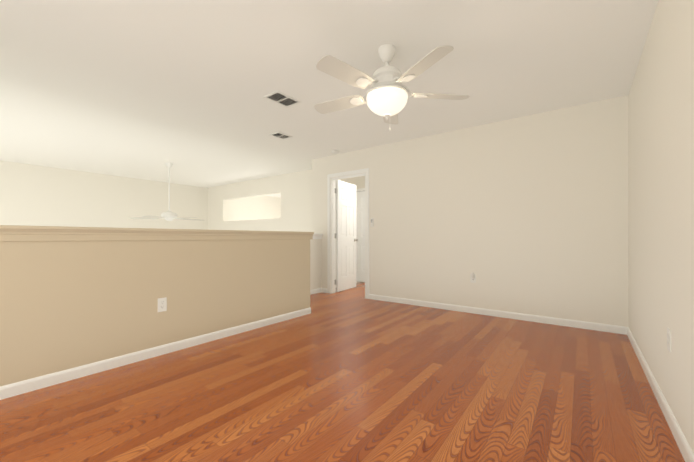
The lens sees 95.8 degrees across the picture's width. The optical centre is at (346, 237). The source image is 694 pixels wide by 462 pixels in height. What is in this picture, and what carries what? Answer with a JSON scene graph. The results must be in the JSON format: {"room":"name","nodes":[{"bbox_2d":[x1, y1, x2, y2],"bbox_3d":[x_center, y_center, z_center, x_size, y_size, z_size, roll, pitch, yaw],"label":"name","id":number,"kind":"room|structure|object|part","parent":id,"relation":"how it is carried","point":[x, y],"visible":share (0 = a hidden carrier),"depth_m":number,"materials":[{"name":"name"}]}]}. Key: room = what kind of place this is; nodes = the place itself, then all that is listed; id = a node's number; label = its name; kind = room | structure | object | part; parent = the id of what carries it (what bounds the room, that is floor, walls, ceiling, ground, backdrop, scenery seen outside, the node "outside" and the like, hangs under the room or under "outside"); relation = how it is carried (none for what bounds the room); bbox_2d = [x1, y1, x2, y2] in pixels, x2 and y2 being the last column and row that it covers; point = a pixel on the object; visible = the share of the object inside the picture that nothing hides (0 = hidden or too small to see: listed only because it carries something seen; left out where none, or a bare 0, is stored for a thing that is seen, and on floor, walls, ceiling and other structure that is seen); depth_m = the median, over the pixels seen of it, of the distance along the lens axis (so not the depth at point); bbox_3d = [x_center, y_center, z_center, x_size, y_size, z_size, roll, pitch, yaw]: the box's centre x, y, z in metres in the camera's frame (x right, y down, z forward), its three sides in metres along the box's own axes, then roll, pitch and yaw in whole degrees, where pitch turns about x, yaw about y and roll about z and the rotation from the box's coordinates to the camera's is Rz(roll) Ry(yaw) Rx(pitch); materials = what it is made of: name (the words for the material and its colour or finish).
{"room":"empty loft room","nodes":[
{"label":"empty loft room","id":0,"kind":"room"},
{"bbox_2d":[0,160,280,229],"bbox_3d":[-4.978,1.223,8.031,0.120,5.340,8.990,0,0,37],"label":"wall","id":1,"kind":"structure","parent":0,"point":[34,195],"depth_m":7.13,"materials":[{"name":"white paint"}]},
{"bbox_2d":[0,239,309,385],"bbox_3d":[-1.708,0.469,2.561,0.120,1.040,3.930,0,0,37],"label":"wall","id":2,"kind":"structure","parent":0,"point":[65,305],"depth_m":2.45,"materials":[{"name":"beige paint"}]},
{"bbox_2d":[0,307,310,399],"bbox_3d":[-1.655,0.949,2.520,0.013,0.078,3.930,0,0,37],"label":"baseboard","id":3,"kind":"structure","parent":2,"relation":"attached to","point":[25,386],"depth_m":2.44,"materials":[{"name":"white paint"}]},
{"bbox_2d":[0,225,313,240],"bbox_3d":[-1.698,-0.025,2.576,0.196,0.098,3.966,0,0,37],"label":"cap","id":4,"kind":"object","parent":2,"relation":"on","point":[32,233],"visible":1,"depth_m":2.44,"materials":[{"name":"beige paint"}]},
{"bbox_2d":[158,297,166,311],"bbox_3d":[-1.562,0.569,2.650,0.007,0.115,0.070,0,0,37],"label":"electrical outlet","id":5,"kind":"object","parent":2,"relation":"attached to","point":[162,304],"visible":1,"depth_m":2.65,"materials":[{"name":"white plastic"}]},
{"bbox_2d":[208,169,311,231],"bbox_3d":[-2.143,1.223,7.783,4.710,5.340,0.120,0,0,37],"label":"wall","id":6,"kind":"structure","parent":0,"point":[294,189],"depth_m":7.43,"materials":[{"name":"white paint"}]},
{"bbox_2d":[310,239,321,289],"bbox_3d":[-2.078,1.919,3.640,0.130,3.940,5.214,0,0,37],"label":"wall","id":7,"kind":"structure","parent":0,"point":[315,263],"depth_m":5.56,"materials":[{"name":"white paint"}]},
{"bbox_2d":[310,288,321,294],"bbox_3d":[-2.021,0.950,3.598,0.013,0.078,5.214,0,0,37],"label":"baseboard","id":8,"kind":"structure","parent":7,"relation":"attached to","point":[315,291],"depth_m":5.54,"materials":[{"name":"white paint"}]},
{"bbox_2d":[313,233,322,238],"bbox_3d":[-2.078,-0.025,3.642,0.206,0.098,5.214,0,0,37],"label":"trim","id":9,"kind":"structure","parent":7,"relation":"on","point":[317,235],"depth_m":5.57,"materials":[{"name":"white paint"}]},
{"bbox_2d":[312,159,340,232],"bbox_3d":[-0.394,1.222,6.091,0.120,5.340,0.726,0,0,37],"label":"wall","id":10,"kind":"structure","parent":0,"point":[314,195],"depth_m":5.80,"materials":[{"name":"white paint"}]},
{"bbox_2d":[0,0,658,197],"bbox_3d":[-1.285,-1.499,5.259,9.358,0.100,8.990,0,0,37],"label":"ceiling","id":11,"kind":"structure","parent":0,"point":[143,89],"depth_m":2.77,"materials":[{"name":"white paint"}]},
{"bbox_2d":[129,162,203,220],"bbox_3d":[-3.431,-0.886,6.146,1.302,1.125,1.266,0,0,37],"label":"fan","id":12,"kind":"object","parent":11,"relation":"hanging from","point":[169,215],"visible":1,"depth_m":6.04,"materials":[{"name":"white metal"}]},
{"bbox_2d":[269,132,292,139],"bbox_3d":[-0.938,-1.445,4.454,0.200,0.017,0.260,0,0,37],"label":"ceiling vent","id":13,"kind":"object","parent":11,"relation":"in","point":[280,135],"visible":0.98,"depth_m":4.45,"materials":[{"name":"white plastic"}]},
{"bbox_2d":[263,90,300,107],"bbox_3d":[-0.676,-1.446,3.288,0.225,0.016,0.325,0,0,37],"label":"ceiling vent","id":14,"kind":"object","parent":11,"relation":"in","point":[281,98],"visible":1,"depth_m":3.27,"materials":[{"name":"white plastic"}]},
{"bbox_2d":[314,44,469,130],"bbox_3d":[0.271,-1.136,2.415,1.250,0.632,1.256,0,0,37],"label":"fan","id":15,"kind":"object","parent":11,"relation":"hanging from","point":[387,95],"visible":1,"depth_m":2.31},
{"bbox_3d":[0.309,-1.016,2.417,0.316,0.144,0.316,0,0,37],"label":"lamp shade","id":16,"kind":"part","parent":15,"relation":"part of","materials":[{"name":"white glass"}]},
{"bbox_2d":[0,282,684,461],"bbox_3d":[0.114,1.114,2.998,4.408,0.250,6.820,0,0,37],"label":"floor","id":17,"kind":"structure","parent":0,"point":[354,374],"depth_m":1.91,"materials":[{"name":"laminate"}]},
{"bbox_2d":[341,176,364,282],"bbox_3d":[1.786,-0.229,5.933,5.018,2.440,0.120,0,0,37],"label":"wall","id":18,"kind":"structure","parent":0,"point":[359,182],"depth_m":7.02,"materials":[{"name":"white paint"}]},
{"bbox_2d":[356,191,364,281],"bbox_3d":[0.298,-0.020,6.930,0.500,2.000,0.066,0,0,37],"label":"closet door","id":19,"kind":"structure","parent":18,"relation":"in","point":[360,236],"depth_m":6.93,"materials":[{"name":"white paint"}]},
{"bbox_2d":[316,95,627,326],"bbox_3d":[1.186,-0.230,4.526,4.288,2.440,0.120,0,0,37],"label":"wall","id":20,"kind":"structure","parent":0,"point":[528,214],"depth_m":3.85,"materials":[{"name":"white paint"}]},
{"bbox_2d":[334,180,357,291],"bbox_3d":[-0.046,-0.029,5.935,0.182,2.018,0.763,0,0,37],"label":"door leaf","id":21,"kind":"structure","parent":20,"relation":"in","point":[345,233],"depth_m":5.88,"materials":[{"name":"white paint"}]},
{"bbox_2d":[327,168,368,298],"bbox_3d":[0.041,-0.066,5.373,0.876,2.113,0.140,0,0,37],"label":"door frame","id":22,"kind":"structure","parent":20,"relation":"attached to","point":[330,176],"depth_m":5.55,"materials":[{"name":"white paint"}]},
{"bbox_2d":[470,272,475,282],"bbox_3d":[1.635,0.523,4.080,0.070,0.140,0.052,0,0,37],"label":"electrical outlet","id":23,"kind":"object","parent":20,"relation":"attached to","point":[472,277],"visible":1,"depth_m":4.08,"materials":[{"name":"white plastic"}]},
{"bbox_2d":[369,294,627,334],"bbox_3d":[1.611,0.951,4.122,3.124,0.078,0.013,0,0,37],"label":"baseboard","id":24,"kind":"structure","parent":20,"relation":"attached to","point":[568,323],"depth_m":3.81,"materials":[{"name":"white paint"}]},
{"bbox_2d":[628,0,693,452],"bbox_3d":[1.828,-0.232,1.712,0.120,2.440,6.820,0,0,37],"label":"wall","id":25,"kind":"structure","parent":0,"point":[661,196],"depth_m":1.76,"materials":[{"name":"white paint"}]},
{"bbox_2d":[627,327,693,461],"bbox_3d":[1.293,0.948,1.109,0.013,0.078,5.214,0,0,37],"label":"baseboard","id":26,"kind":"structure","parent":25,"relation":"attached to","point":[686,451],"depth_m":1.72,"materials":[{"name":"white paint"}]},
{"bbox_2d":[667,327,670,351],"bbox_3d":[1.727,0.548,1.682,0.007,0.115,0.070,0,0,37],"label":"electrical outlet","id":27,"kind":"object","parent":25,"relation":"attached to","point":[668,339],"visible":0.98,"depth_m":1.67,"materials":[{"name":"white plastic"}]}
]}

